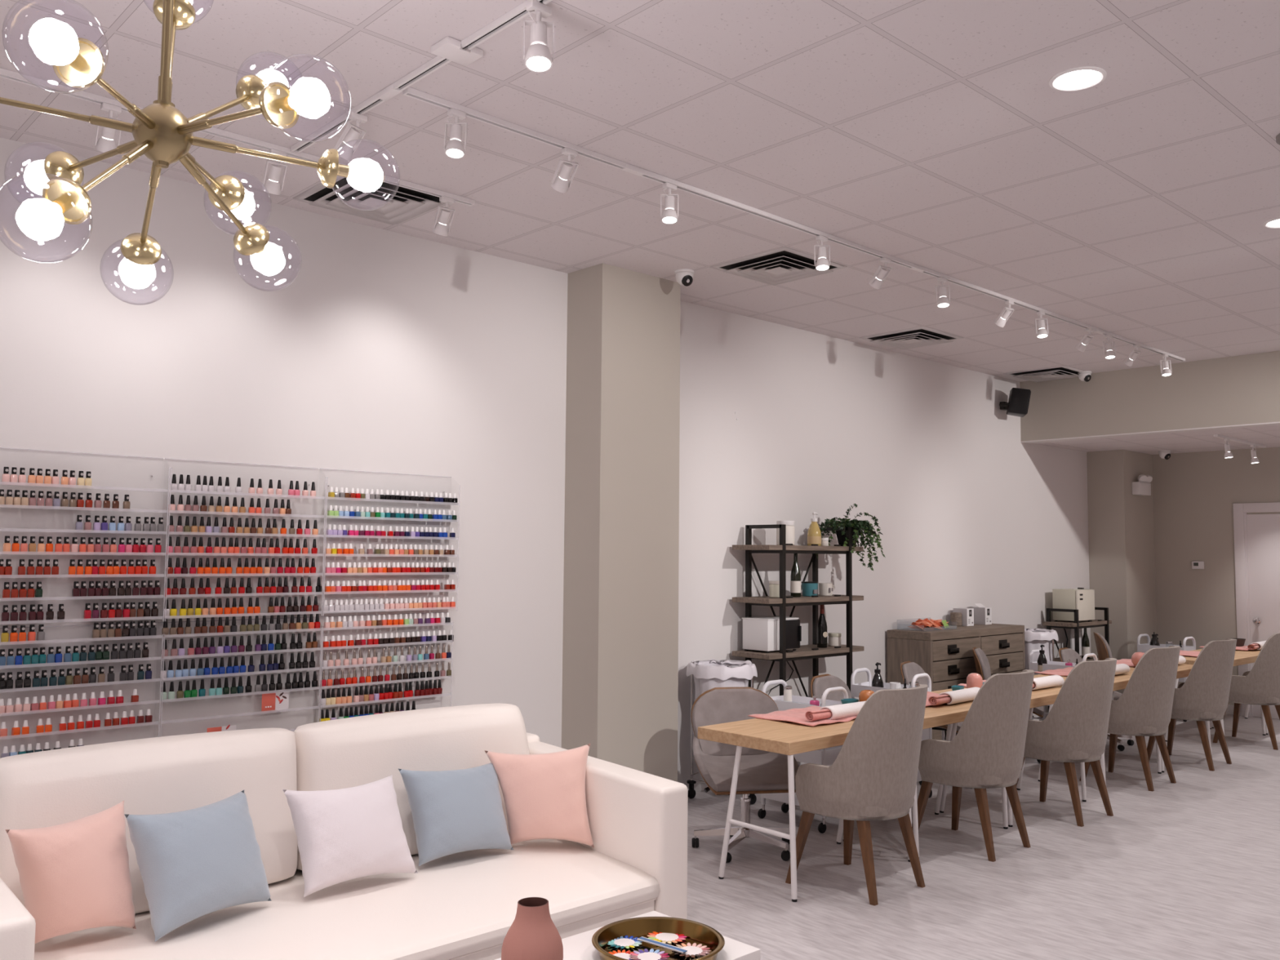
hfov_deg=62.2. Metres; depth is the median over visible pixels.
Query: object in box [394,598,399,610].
nail polish
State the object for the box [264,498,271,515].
nail polish
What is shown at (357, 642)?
nail polish
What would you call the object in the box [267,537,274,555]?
nail polish
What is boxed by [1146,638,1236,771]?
tub chair
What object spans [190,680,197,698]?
nail polish
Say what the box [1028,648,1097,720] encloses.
trolley
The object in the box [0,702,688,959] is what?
sofa
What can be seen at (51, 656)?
nail polish
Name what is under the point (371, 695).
nail polish
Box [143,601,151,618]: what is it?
nail polish
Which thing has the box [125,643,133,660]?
nail polish
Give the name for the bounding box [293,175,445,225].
ceiling vent
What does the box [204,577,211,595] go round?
nail polish
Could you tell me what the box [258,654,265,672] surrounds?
nail polish
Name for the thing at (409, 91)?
track
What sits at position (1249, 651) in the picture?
table
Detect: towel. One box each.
[747,705,857,726]
[804,708,831,720]
[819,701,865,719]
[925,691,950,706]
[928,693,951,705]
[938,687,979,704]
[957,680,986,687]
[1031,675,1064,689]
[1034,666,1073,675]
[1115,663,1129,675]
[1116,658,1135,666]
[1177,655,1186,664]
[1179,650,1199,657]
[1199,645,1259,650]
[1245,640,1266,649]
[1247,643,1260,649]
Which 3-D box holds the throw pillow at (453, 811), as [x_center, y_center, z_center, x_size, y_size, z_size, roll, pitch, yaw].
[-0.784,1.405,4.535,0.498,0.378,0.252,4,-5,-37]
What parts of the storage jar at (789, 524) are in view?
jar lid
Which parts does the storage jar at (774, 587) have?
jar lid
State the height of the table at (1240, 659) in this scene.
0.750 m
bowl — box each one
[840,697,858,703]
[951,684,964,690]
[1232,638,1245,646]
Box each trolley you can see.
[685,658,757,804]
[757,679,848,833]
[850,667,932,797]
[1024,627,1058,719]
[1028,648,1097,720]
[1137,633,1195,721]
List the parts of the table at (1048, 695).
leg, leg, leg, leg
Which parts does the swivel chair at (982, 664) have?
backrest, seat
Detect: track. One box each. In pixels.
[0,67,475,206]
[290,0,552,153]
[402,86,1185,361]
[1213,434,1266,447]
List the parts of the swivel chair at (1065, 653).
backrest, arm, seat, arm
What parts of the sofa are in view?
armrest, frame, armrest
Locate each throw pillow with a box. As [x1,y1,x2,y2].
[4,800,136,943]
[124,790,271,941]
[282,774,417,897]
[398,762,513,866]
[484,743,594,847]
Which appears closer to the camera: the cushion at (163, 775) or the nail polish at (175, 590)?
the cushion at (163, 775)
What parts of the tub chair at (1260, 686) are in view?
leg, leg, leg, leg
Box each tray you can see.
[591,916,724,959]
[770,694,842,711]
[850,681,928,697]
[916,768,921,782]
[921,728,928,741]
[1028,660,1075,671]
[1137,643,1194,653]
[1177,676,1187,682]
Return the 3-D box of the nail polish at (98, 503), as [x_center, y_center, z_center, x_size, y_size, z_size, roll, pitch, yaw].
[-2.444,0.098,4.785,0.023,0.076,0.028,-3,-5,42]
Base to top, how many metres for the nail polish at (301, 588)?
0.085 m
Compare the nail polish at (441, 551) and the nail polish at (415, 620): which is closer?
the nail polish at (415, 620)
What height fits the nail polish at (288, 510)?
0.085 m
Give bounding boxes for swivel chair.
[690,687,799,862]
[810,674,851,701]
[900,661,972,788]
[972,647,1044,763]
[1058,647,1133,751]
[1093,631,1111,660]
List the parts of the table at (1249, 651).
leg, leg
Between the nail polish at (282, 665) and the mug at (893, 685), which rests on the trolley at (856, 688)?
the mug at (893, 685)
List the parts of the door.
casing, knob, head casing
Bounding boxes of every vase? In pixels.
[501,897,563,959]
[858,689,874,702]
[966,672,982,688]
[1131,651,1144,666]
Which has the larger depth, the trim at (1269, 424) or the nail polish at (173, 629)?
the trim at (1269, 424)
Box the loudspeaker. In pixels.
[999,387,1031,417]
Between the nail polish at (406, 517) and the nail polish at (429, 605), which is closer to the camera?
the nail polish at (406, 517)
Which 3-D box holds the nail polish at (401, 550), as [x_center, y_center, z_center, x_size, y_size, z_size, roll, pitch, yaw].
[-1.310,0.385,5.822,0.027,0.064,0.027,4,-5,-40]
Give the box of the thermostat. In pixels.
[1191,561,1204,568]
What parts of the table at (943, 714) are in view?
leg, leg, leg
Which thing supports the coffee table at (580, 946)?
on the floor
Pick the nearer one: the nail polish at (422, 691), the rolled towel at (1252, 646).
the nail polish at (422, 691)
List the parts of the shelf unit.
post, rail, board rail, board rail, board rail, post, post, board rail, board rail, board rail, rail, post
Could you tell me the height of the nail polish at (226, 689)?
0.085 m
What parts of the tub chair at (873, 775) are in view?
leg, leg, leg, leg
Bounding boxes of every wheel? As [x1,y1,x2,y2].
[607,935,642,948]
[608,949,633,959]
[629,948,669,959]
[647,931,687,943]
[671,942,711,957]
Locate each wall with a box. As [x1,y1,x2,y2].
[0,137,1090,792]
[1152,447,1279,719]
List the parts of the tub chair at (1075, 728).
leg, leg, leg, leg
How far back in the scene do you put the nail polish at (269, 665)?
5.28 m
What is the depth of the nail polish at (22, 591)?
4.56 m
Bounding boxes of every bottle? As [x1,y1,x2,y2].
[790,553,800,596]
[807,511,821,546]
[809,695,819,706]
[817,604,827,648]
[871,662,884,687]
[902,678,906,688]
[1036,644,1047,671]
[1065,659,1072,666]
[1081,627,1089,658]
[1149,631,1159,645]
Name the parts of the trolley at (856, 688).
frame, frame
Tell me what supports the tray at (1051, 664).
on the trolley at (1051, 664)
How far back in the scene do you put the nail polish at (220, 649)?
5.12 m
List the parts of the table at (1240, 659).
leg, leg, leg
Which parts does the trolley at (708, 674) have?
post, post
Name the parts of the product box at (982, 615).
panel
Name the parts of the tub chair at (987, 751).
leg, leg, leg, leg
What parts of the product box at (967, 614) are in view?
panel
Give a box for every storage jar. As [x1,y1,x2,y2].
[768,580,779,597]
[776,520,794,545]
[783,685,791,702]
[821,537,828,546]
[827,632,841,646]
[950,612,961,626]
[1165,640,1173,644]
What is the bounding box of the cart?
[1042,607,1112,711]
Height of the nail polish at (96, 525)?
0.076 m
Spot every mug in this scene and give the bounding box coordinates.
[818,582,834,595]
[889,681,901,688]
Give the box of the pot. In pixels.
[835,528,859,546]
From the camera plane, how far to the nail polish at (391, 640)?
5.75 m
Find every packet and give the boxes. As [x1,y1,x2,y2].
[911,622,924,628]
[921,620,930,626]
[931,625,943,630]
[941,619,949,628]
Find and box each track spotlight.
[94,102,122,152]
[262,148,287,195]
[333,111,367,160]
[432,195,454,235]
[444,107,467,158]
[523,0,554,72]
[551,147,578,192]
[660,182,678,223]
[813,235,830,271]
[868,257,891,289]
[935,276,950,307]
[994,300,1013,327]
[1034,311,1048,337]
[1075,328,1093,351]
[1102,334,1115,359]
[1123,344,1141,366]
[1160,353,1172,376]
[1223,438,1233,457]
[1249,444,1259,463]
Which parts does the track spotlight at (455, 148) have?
stem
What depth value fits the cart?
10.81 m
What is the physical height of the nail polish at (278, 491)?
0.085 m
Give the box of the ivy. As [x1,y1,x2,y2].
[815,503,884,570]
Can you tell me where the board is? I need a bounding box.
[1070,628,1081,655]
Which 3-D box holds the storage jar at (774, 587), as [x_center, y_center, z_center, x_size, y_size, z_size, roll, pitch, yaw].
[0.989,0.789,7.673,0.110,0.118,0.110,4,-5,-43]
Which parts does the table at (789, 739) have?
leg, leg, leg, leg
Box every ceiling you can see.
[0,0,1279,382]
[1035,425,1279,454]
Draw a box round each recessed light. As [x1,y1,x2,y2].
[1048,66,1106,91]
[1262,217,1279,227]
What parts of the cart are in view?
post, rail, board rail, post, board rail, rail, post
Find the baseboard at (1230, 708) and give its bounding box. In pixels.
[1225,704,1234,715]
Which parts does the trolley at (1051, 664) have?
frame, frame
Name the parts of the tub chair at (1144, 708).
leg, leg, leg, leg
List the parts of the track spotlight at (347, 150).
stem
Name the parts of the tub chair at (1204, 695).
leg, leg, leg, leg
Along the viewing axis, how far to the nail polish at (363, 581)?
5.66 m
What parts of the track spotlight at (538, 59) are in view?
stem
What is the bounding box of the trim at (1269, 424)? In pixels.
[1021,421,1279,444]
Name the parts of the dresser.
panel, drawer, drawer, cup handle, cup handle, drawer, drawer, drawer, cup handle, cup handle, drawer, drawer, panel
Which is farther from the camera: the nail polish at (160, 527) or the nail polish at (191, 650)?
the nail polish at (191, 650)
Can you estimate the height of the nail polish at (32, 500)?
0.076 m
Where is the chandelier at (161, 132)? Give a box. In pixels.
[0,0,399,305]
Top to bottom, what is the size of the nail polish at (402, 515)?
0.064 m
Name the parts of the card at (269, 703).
card panel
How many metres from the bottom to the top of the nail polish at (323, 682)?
0.081 m
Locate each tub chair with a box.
[785,684,928,905]
[911,669,1034,862]
[1015,657,1116,826]
[1080,645,1180,791]
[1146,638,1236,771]
[1213,632,1279,750]
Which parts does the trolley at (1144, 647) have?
frame, frame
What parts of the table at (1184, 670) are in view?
leg, leg, leg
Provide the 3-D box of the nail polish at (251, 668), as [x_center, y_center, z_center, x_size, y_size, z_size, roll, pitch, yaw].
[-1.914,0.908,5.225,0.030,0.085,0.025,4,-5,-42]
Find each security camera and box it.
[675,268,693,286]
[1077,370,1091,382]
[1158,450,1170,459]
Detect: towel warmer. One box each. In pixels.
[742,616,801,653]
[1052,587,1094,622]
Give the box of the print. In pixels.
[813,589,817,593]
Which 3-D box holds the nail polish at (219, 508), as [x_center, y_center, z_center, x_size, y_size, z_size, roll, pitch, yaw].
[-2.045,0.123,5.159,0.025,0.085,0.030,-3,-5,43]
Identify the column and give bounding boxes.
[561,262,680,782]
[1086,449,1156,693]
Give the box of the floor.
[687,714,1279,959]
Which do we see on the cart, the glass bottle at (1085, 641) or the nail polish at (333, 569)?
the glass bottle at (1085, 641)
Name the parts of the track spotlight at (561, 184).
stem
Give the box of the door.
[1232,502,1279,719]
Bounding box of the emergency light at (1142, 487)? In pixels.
[1132,474,1152,495]
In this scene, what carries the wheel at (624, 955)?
on the serving tray at (696, 932)
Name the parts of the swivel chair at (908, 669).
backrest, seat plate, seat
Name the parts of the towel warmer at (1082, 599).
door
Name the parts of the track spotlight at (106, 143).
stem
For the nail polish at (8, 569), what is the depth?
4.53 m
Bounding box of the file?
[636,936,687,953]
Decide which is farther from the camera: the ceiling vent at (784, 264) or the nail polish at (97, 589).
the ceiling vent at (784, 264)
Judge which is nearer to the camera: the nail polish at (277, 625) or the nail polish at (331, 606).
the nail polish at (277, 625)
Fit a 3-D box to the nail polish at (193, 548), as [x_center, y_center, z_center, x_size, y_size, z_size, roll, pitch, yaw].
[-2.127,0.314,5.060,0.030,0.085,0.025,4,-5,-42]
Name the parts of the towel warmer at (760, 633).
lid, door, door handle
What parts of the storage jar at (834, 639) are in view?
jar lid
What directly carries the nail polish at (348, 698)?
on the rack
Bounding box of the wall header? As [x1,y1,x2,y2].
[1019,351,1279,441]
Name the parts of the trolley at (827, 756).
frame, frame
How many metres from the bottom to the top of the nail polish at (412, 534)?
0.064 m
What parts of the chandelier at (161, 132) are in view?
glass globe, light bulb, light bulb, glass globe, light bulb, glass globe, arm, arm, arm, arm, light bulb, glass globe, arm, stem, arm, arm, arm, arm, arm, glass globe, light bulb, arm, glass globe, light bulb, glass globe, light bulb, glass globe, light bulb, light bulb, glass globe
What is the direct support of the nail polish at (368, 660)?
on the rack
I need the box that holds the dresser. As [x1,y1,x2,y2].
[887,623,1025,740]
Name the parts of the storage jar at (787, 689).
jar lid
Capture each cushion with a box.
[0,728,297,913]
[34,839,659,959]
[293,702,529,870]
[1262,697,1279,702]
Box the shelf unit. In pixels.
[732,524,864,702]
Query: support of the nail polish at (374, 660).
on the rack
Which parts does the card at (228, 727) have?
card panel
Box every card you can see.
[206,724,235,732]
[261,691,288,711]
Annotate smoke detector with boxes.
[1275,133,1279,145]
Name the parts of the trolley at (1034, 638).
post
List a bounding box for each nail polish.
[0,488,4,506]
[0,559,4,577]
[0,604,8,622]
[0,625,8,644]
[0,648,5,667]
[0,672,5,691]
[0,698,5,715]
[0,721,7,737]
[0,746,8,757]
[1,466,9,484]
[2,535,10,553]
[2,582,10,599]
[4,489,13,507]
[4,559,12,577]
[4,698,13,714]
[5,671,13,690]
[6,648,14,666]
[8,745,17,755]
[9,466,17,484]
[9,604,17,622]
[9,625,17,643]
[10,582,18,599]
[11,536,19,553]
[11,720,20,737]
[13,489,21,507]
[13,697,22,713]
[14,648,22,666]
[14,671,22,689]
[17,467,26,485]
[17,559,25,577]
[17,744,26,754]
[18,582,26,599]
[18,604,26,622]
[18,625,26,643]
[19,536,27,553]
[20,490,28,507]
[21,720,29,736]
[22,648,31,666]
[22,671,31,689]
[22,697,30,712]
[25,743,33,753]
[26,559,34,577]
[26,582,35,599]
[27,467,35,485]
[27,536,35,554]
[27,604,35,622]
[27,624,35,642]
[28,490,35,508]
[30,696,39,712]
[31,647,39,666]
[31,671,39,688]
[34,742,41,751]
[35,468,43,486]
[35,559,43,577]
[35,582,42,599]
[35,604,44,622]
[35,718,44,734]
[36,490,44,508]
[36,536,44,554]
[36,624,44,642]
[38,647,46,665]
[38,695,46,711]
[40,670,48,688]
[43,468,51,486]
[43,559,50,577]
[43,742,50,751]
[44,491,53,508]
[44,536,53,554]
[44,718,52,733]
[45,604,53,622]
[46,646,54,664]
[47,695,55,711]
[48,669,57,687]
[51,469,58,486]
[51,559,58,576]
[52,491,60,509]
[53,646,62,664]
[53,741,61,749]
[54,536,62,554]
[55,694,62,710]
[57,604,64,621]
[57,668,65,686]
[58,716,66,732]
[60,470,68,487]
[60,492,68,509]
[62,537,70,554]
[62,693,71,709]
[63,645,71,663]
[65,668,72,686]
[66,715,75,731]
[67,739,75,747]
[68,470,75,487]
[68,492,76,509]
[68,559,75,576]
[70,537,78,554]
[71,581,79,598]
[71,645,79,663]
[71,693,79,708]
[72,667,80,685]
[75,492,84,509]
[75,515,83,532]
[75,559,83,576]
[75,715,84,730]
[76,471,84,488]
[76,738,83,746]
[79,537,86,554]
[79,581,87,598]
[79,644,86,662]
[80,667,88,684]
[80,693,87,707]
[83,603,91,620]
[84,471,92,488]
[84,493,92,510]
[84,515,91,532]
[84,559,92,576]
[84,714,93,729]
[86,537,93,554]
[87,581,94,598]
[87,644,95,662]
[88,666,96,684]
[88,692,96,706]
[91,559,97,576]
[91,603,98,620]
[92,622,99,639]
[93,493,102,510]
[93,515,100,532]
[93,537,101,554]
[93,581,101,598]
[93,713,100,728]
[94,644,102,662]
[97,559,105,576]
[97,666,105,684]
[97,691,106,706]
[99,622,106,639]
[100,515,107,532]
[100,602,107,619]
[101,581,108,597]
[102,493,110,510]
[102,537,109,554]
[102,644,109,661]
[103,712,111,728]
[106,559,113,576]
[106,622,114,639]
[106,666,114,683]
[106,690,115,705]
[107,602,115,619]
[108,515,115,533]
[108,581,115,597]
[109,537,116,554]
[111,493,119,511]
[111,644,118,661]
[111,711,119,726]
[112,559,119,576]
[114,622,121,639]
[115,602,122,619]
[115,689,123,705]
[116,515,124,533]
[117,537,124,554]
[117,580,124,597]
[118,643,125,660]
[119,559,127,576]
[119,665,126,682]
[120,711,128,726]
[121,621,128,638]
[122,494,130,511]
[122,602,129,619]
[124,516,132,533]
[124,537,132,554]
[124,580,131,597]
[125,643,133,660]
[126,664,133,681]
[127,559,134,576]
[128,621,136,638]
[128,710,135,724]
[129,602,136,618]
[130,688,138,703]
[132,537,139,554]
[132,580,139,597]
[133,516,141,533]
[133,559,141,576]
[133,642,141,659]
[136,601,143,618]
[136,621,143,637]
[136,709,144,724]
[137,664,144,681]
[138,537,146,554]
[139,580,146,597]
[141,559,147,576]
[142,516,150,533]
[142,620,150,637]
[142,642,148,658]
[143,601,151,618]
[144,663,151,680]
[144,709,152,724]
[146,537,153,554]
[146,580,153,596]
[148,559,155,576]
[149,517,155,533]
[149,620,156,637]
[151,601,158,617]
[153,580,160,596]
[154,537,161,554]
[156,517,164,533]
[159,660,166,679]
[160,639,168,657]
[160,682,166,701]
[161,617,168,636]
[162,599,169,617]
[164,577,171,596]
[165,536,173,555]
[165,557,173,575]
[166,660,173,679]
[167,515,174,533]
[168,494,175,512]
[168,681,175,700]
[169,599,177,617]
[169,617,176,636]
[170,474,177,492]
[170,639,177,657]
[171,577,178,596]
[173,536,181,555]
[173,557,181,575]
[174,659,182,678]
[176,515,182,533]
[176,617,183,635]
[176,680,183,699]
[177,474,184,492]
[177,494,183,512]
[177,638,185,657]
[179,577,186,596]
[179,599,186,617]
[181,557,187,575]
[182,537,189,555]
[182,659,188,677]
[183,515,190,533]
[183,680,191,699]
[184,475,191,493]
[184,495,191,513]
[184,617,191,635]
[186,599,193,617]
[187,638,194,656]
[188,577,195,595]
[189,557,196,575]
[189,658,196,677]
[190,537,197,555]
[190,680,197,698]
[191,495,199,513]
[191,516,197,534]
[194,598,201,617]
[194,617,200,635]
[194,637,201,656]
[195,475,201,493]
[196,557,204,575]
[196,658,204,676]
[197,537,204,555]
[197,577,204,595]
[198,516,204,534]
[198,679,205,697]
[200,495,207,513]
[200,616,207,635]
[201,475,208,493]
[201,598,208,616]
[201,637,208,655]
[203,657,210,676]
[204,516,212,534]
[204,557,210,575]
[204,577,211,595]
[205,537,213,555]
[208,475,214,493]
[208,496,214,514]
[208,598,216,616]
[208,616,216,634]
[208,636,215,655]
[208,678,215,697]
[211,557,217,575]
[211,657,218,675]
[213,516,219,534]
[213,537,220,555]
[214,577,222,595]
[215,496,222,514]
[215,678,222,696]
[216,476,222,493]
[216,598,222,616]
[216,616,223,634]
[216,636,223,654]
[218,557,225,575]
[218,657,225,675]
[220,537,226,555]
[221,517,227,534]
[222,677,229,695]
[223,476,230,494]
[223,497,230,514]
[223,577,230,595]
[223,598,231,615]
[223,616,230,634]
[223,636,230,654]
[225,557,232,575]
[226,537,234,555]
[226,657,232,675]
[227,517,235,534]
[230,577,236,595]
[230,615,237,633]
[230,676,236,695]
[231,497,238,514]
[231,597,237,615]
[231,635,237,653]
[232,656,239,674]
[233,537,239,555]
[235,477,242,494]
[235,517,242,535]
[235,557,242,575]
[236,676,243,694]
[237,597,244,615]
[238,577,244,595]
[238,635,244,653]
[239,497,245,515]
[239,656,246,673]
[240,537,247,555]
[240,615,246,633]
[243,518,249,535]
[243,557,249,575]
[244,577,252,595]
[244,675,252,693]
[245,635,252,653]
[246,597,253,614]
[246,615,253,632]
[247,537,253,555]
[247,655,254,673]
[248,478,255,495]
[248,497,255,515]
[249,518,256,535]
[249,557,256,575]
[253,597,260,614]
[253,614,259,632]
[254,537,261,555]
[254,635,261,653]
[254,675,261,693]
[255,497,262,515]
[256,479,262,496]
[256,518,262,535]
[256,558,262,575]
[256,577,262,595]
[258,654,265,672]
[260,614,266,631]
[261,537,266,555]
[261,634,266,652]
[261,675,267,692]
[263,558,270,575]
[263,577,270,595]
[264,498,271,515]
[265,518,271,535]
[266,479,273,496]
[266,654,273,671]
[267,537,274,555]
[267,596,274,614]
[267,634,274,651]
[268,614,275,631]
[268,674,275,692]
[270,558,275,575]
[270,577,276,594]
[271,519,277,535]
[272,498,279,515]
[272,653,279,671]
[273,596,279,613]
[274,537,279,555]
[274,634,280,651]
[275,480,282,497]
[275,613,281,631]
[275,673,282,691]
[276,558,283,574]
[276,577,283,594]
[278,653,284,671]
[279,499,285,515]
[279,596,285,613]
[280,519,286,536]
[280,633,286,651]
[281,538,288,555]
[281,613,288,631]
[282,577,288,594]
[284,499,291,516]
[284,558,290,574]
[284,673,291,690]
[286,596,293,613]
[288,480,294,497]
[288,519,295,536]
[288,538,293,555]
[288,613,295,631]
[288,653,295,670]
[289,558,296,574]
[289,633,296,650]
[291,577,297,594]
[291,672,297,689]
[292,596,298,613]
[293,480,300,497]
[293,538,300,555]
[295,613,302,631]
[295,652,302,670]
[296,519,302,536]
[296,633,302,650]
[297,558,303,574]
[297,671,303,689]
[298,577,305,594]
[299,596,306,613]
[302,481,308,497]
[302,538,307,555]
[302,613,307,630]
[302,652,308,669]
[303,558,310,574]
[303,671,310,688]
[304,520,310,536]
[305,632,311,649]
[306,577,311,594]
[306,595,311,613]
[307,613,314,630]
[309,652,315,669]
[310,481,315,498]
[310,558,315,574]
[311,520,318,536]
[311,538,317,555]
[311,632,317,648]
[311,671,317,688]
[312,595,319,613]
[314,613,319,630]
[315,577,321,593]
[318,709,324,721]
[320,671,326,687]
[320,689,326,706]
[321,600,328,612]
[321,652,327,667]
[322,635,328,648]
[324,543,331,555]
[324,562,331,574]
[324,581,330,593]
[324,617,329,629]
[324,709,330,720]
[325,688,331,706]
[326,524,333,537]
[326,671,333,687]
[327,505,333,517]
[327,651,333,667]
[328,487,334,499]
[328,600,333,612]
[329,616,335,629]
[329,635,336,648]
[330,543,337,555]
[330,562,336,574]
[330,581,335,593]
[330,688,336,705]
[330,708,336,719]
[332,524,337,537]
[333,505,338,517]
[333,600,339,612]
[333,670,339,686]
[334,487,339,499]
[334,651,340,666]
[335,562,341,574]
[335,581,341,593]
[335,616,342,628]
[335,688,341,705]
[336,543,342,555]
[336,635,341,648]
[337,506,343,518]
[337,524,342,537]
[337,707,343,719]
[338,670,345,685]
[339,487,345,499]
[339,599,344,612]
[340,635,346,647]
[341,562,346,574]
[341,581,346,593]
[341,688,346,704]
[342,524,347,537]
[342,543,349,555]
[342,616,347,628]
[343,506,349,518]
[343,650,349,666]
[343,707,349,718]
[344,487,349,500]
[344,599,349,612]
[346,562,352,574]
[346,580,351,593]
[346,616,353,628]
[346,669,351,685]
[346,687,351,704]
[347,524,354,537]
[347,635,354,647]
[348,543,354,555]
[348,599,354,611]
[348,706,354,717]
[349,488,355,500]
[349,506,354,518]
[351,580,356,592]
[351,650,357,666]
[351,668,357,684]
[352,562,357,574]
[353,524,359,537]
[353,615,358,627]
[353,686,359,703]
[353,706,359,716]
[354,506,360,518]
[354,599,359,611]
[354,634,360,647]
[355,488,360,500]
[356,580,363,592]
[357,562,362,574]
[357,649,363,665]
[358,525,364,537]
[358,543,364,555]
[358,615,364,627]
[359,599,364,611]
[359,668,364,684]
[359,686,364,702]
[359,706,364,715]
[360,488,364,500]
[360,506,364,519]
[360,634,365,646]
[361,580,366,592]
[362,562,367,574]
[363,685,368,702]
[364,488,369,501]
[364,506,370,519]
[364,525,369,537]
[364,599,368,611]
[364,615,371,627]
[364,705,368,715]
[365,648,371,665]
[365,667,371,684]
[366,543,373,555]
[366,580,373,592]
[366,633,373,646]
[367,562,372,574]
[368,525,374,537]
[368,599,374,611]
[368,685,373,702]
[368,704,373,715]
[369,488,374,501]
[369,506,375,519]
[371,614,376,627]
[371,648,377,664]
[371,667,377,683]
[372,562,377,574]
[372,580,377,592]
[373,543,380,555]
[373,598,379,610]
[373,633,378,645]
[373,684,379,701]
[373,704,378,714]
[374,488,380,501]
[374,506,380,519]
[374,525,381,537]
[376,614,382,626]
[377,562,382,574]
[377,580,382,592]
[377,633,382,645]
[377,666,383,682]
[378,598,384,610]
[378,684,384,701]
[378,703,383,713]
[379,489,384,501]
[379,543,384,555]
[380,507,384,519]
[380,525,386,537]
[380,648,386,663]
[381,614,386,626]
[382,562,386,574]
[382,580,387,592]
[382,632,388,644]
[383,598,389,610]
[383,684,389,700]
[383,703,389,713]
[384,489,390,502]
[384,507,390,519]
[384,544,389,555]
[384,666,390,682]
[386,526,393,537]
[386,562,391,574]
[386,614,392,626]
[386,648,391,663]
[387,580,392,592]
[388,632,394,644]
[388,683,392,699]
[389,507,395,519]
[389,544,394,555]
[389,598,395,610]
[389,702,395,712]
[390,489,395,502]
[391,562,396,574]
[391,614,398,626]
[391,647,397,662]
[391,666,396,681]
[392,580,396,591]
[392,683,398,699]
[393,526,399,537]
[393,632,399,644]
[394,544,399,555]
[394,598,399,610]
[395,490,399,502]
[395,507,399,519]
[395,562,400,573]
[395,702,399,711]
[396,580,402,591]
[396,665,402,680]
[397,683,403,698]
[398,613,403,626]
[399,526,404,537]
[399,544,404,555]
[399,598,404,609]
[399,631,405,644]
[399,647,404,662]
[399,702,404,711]
[400,490,404,502]
[400,508,404,519]
[400,562,406,573]
[401,580,406,591]
[402,665,408,680]
[403,490,409,502]
[403,613,408,626]
[403,682,409,698]
[404,508,409,519]
[404,526,409,537]
[404,544,408,555]
[404,598,408,609]
[404,701,409,711]
[405,631,411,644]
[406,562,411,573]
[406,580,410,591]
[406,647,411,662]
[408,491,415,502]
[408,508,413,519]
[408,544,413,555]
[408,597,413,609]
[408,613,413,625]
[408,665,413,679]
[408,681,413,697]
[409,526,415,538]
[410,562,415,573]
[410,580,416,591]
[410,631,416,644]
[410,700,415,710]
[412,646,417,662]
[413,508,419,520]
[413,544,417,555]
[413,597,417,609]
[413,613,417,625]
[413,664,419,679]
[414,491,418,502]
[414,526,419,538]
[414,681,420,697]
[415,562,420,573]
[415,579,420,591]
[415,631,420,643]
[417,544,422,555]
[417,597,422,609]
[417,613,422,625]
[417,646,422,661]
[418,491,424,503]
[418,509,422,520]
[419,527,424,538]
[419,562,424,573]
[419,663,425,679]
[419,680,425,697]
[420,579,425,591]
[420,631,426,643]
[422,509,427,520]
[422,544,428,555]
[422,597,426,608]
[423,492,429,503]
[423,645,429,661]
[424,527,429,538]
[424,562,429,573]
[424,579,429,591]
[424,613,430,625]
[424,680,429,696]
[426,597,432,608]
[426,631,431,642]
[426,663,431,678]
[427,509,432,520]
[428,527,433,538]
[428,544,434,555]
[428,680,433,696]
[429,492,434,503]
[429,562,434,573]
[429,579,434,591]
[429,645,434,660]
[430,613,434,624]
[431,509,437,520]
[431,597,436,608]
[431,631,436,642]
[432,680,438,695]
[433,527,437,538]
[433,544,439,555]
[434,492,439,503]
[434,562,438,573]
[434,579,439,591]
[434,613,440,624]
[434,662,439,678]
[435,644,440,659]
[436,597,441,608]
[436,630,442,642]
[437,493,443,504]
[437,510,442,521]
[437,527,443,538]
[437,562,442,573]
[437,679,442,695]
[438,545,443,555]
[440,596,446,608]
[440,612,445,624]
[440,644,446,659]
[440,662,445,677]
[441,510,446,521]
[442,527,447,538]
[442,562,447,573]
[442,630,446,641]
[443,493,448,504]
[444,545,449,556]
[444,579,449,591]
[444,612,450,623]
[445,596,449,608]
[446,510,452,521]
[446,644,451,659]
[446,662,451,676]
[447,562,452,573]
[448,493,453,504]
[448,630,453,641]
[449,528,455,538]
[449,545,454,556]
[449,579,455,591]
[449,596,455,608]
[451,562,456,573]
[452,493,457,504]
[452,510,457,521]
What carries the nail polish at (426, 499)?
on the rack
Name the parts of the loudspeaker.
wall plate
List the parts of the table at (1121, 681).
leg, leg, leg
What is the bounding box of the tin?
[800,581,818,596]
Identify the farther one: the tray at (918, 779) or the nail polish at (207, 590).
the tray at (918, 779)
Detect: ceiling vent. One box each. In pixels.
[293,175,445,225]
[710,246,847,285]
[859,326,963,349]
[1004,365,1092,382]
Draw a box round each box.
[431,36,483,66]
[953,608,973,626]
[971,603,991,624]
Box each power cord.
[768,661,793,695]
[1063,628,1067,647]
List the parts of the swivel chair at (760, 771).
lift lever, arm, backrest, arm, seat, arm, arm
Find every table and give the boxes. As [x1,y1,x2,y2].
[494,911,760,959]
[697,718,911,902]
[842,700,1008,857]
[929,686,1086,826]
[1033,672,1161,784]
[1104,663,1211,772]
[1164,649,1266,742]
[1194,648,1268,734]

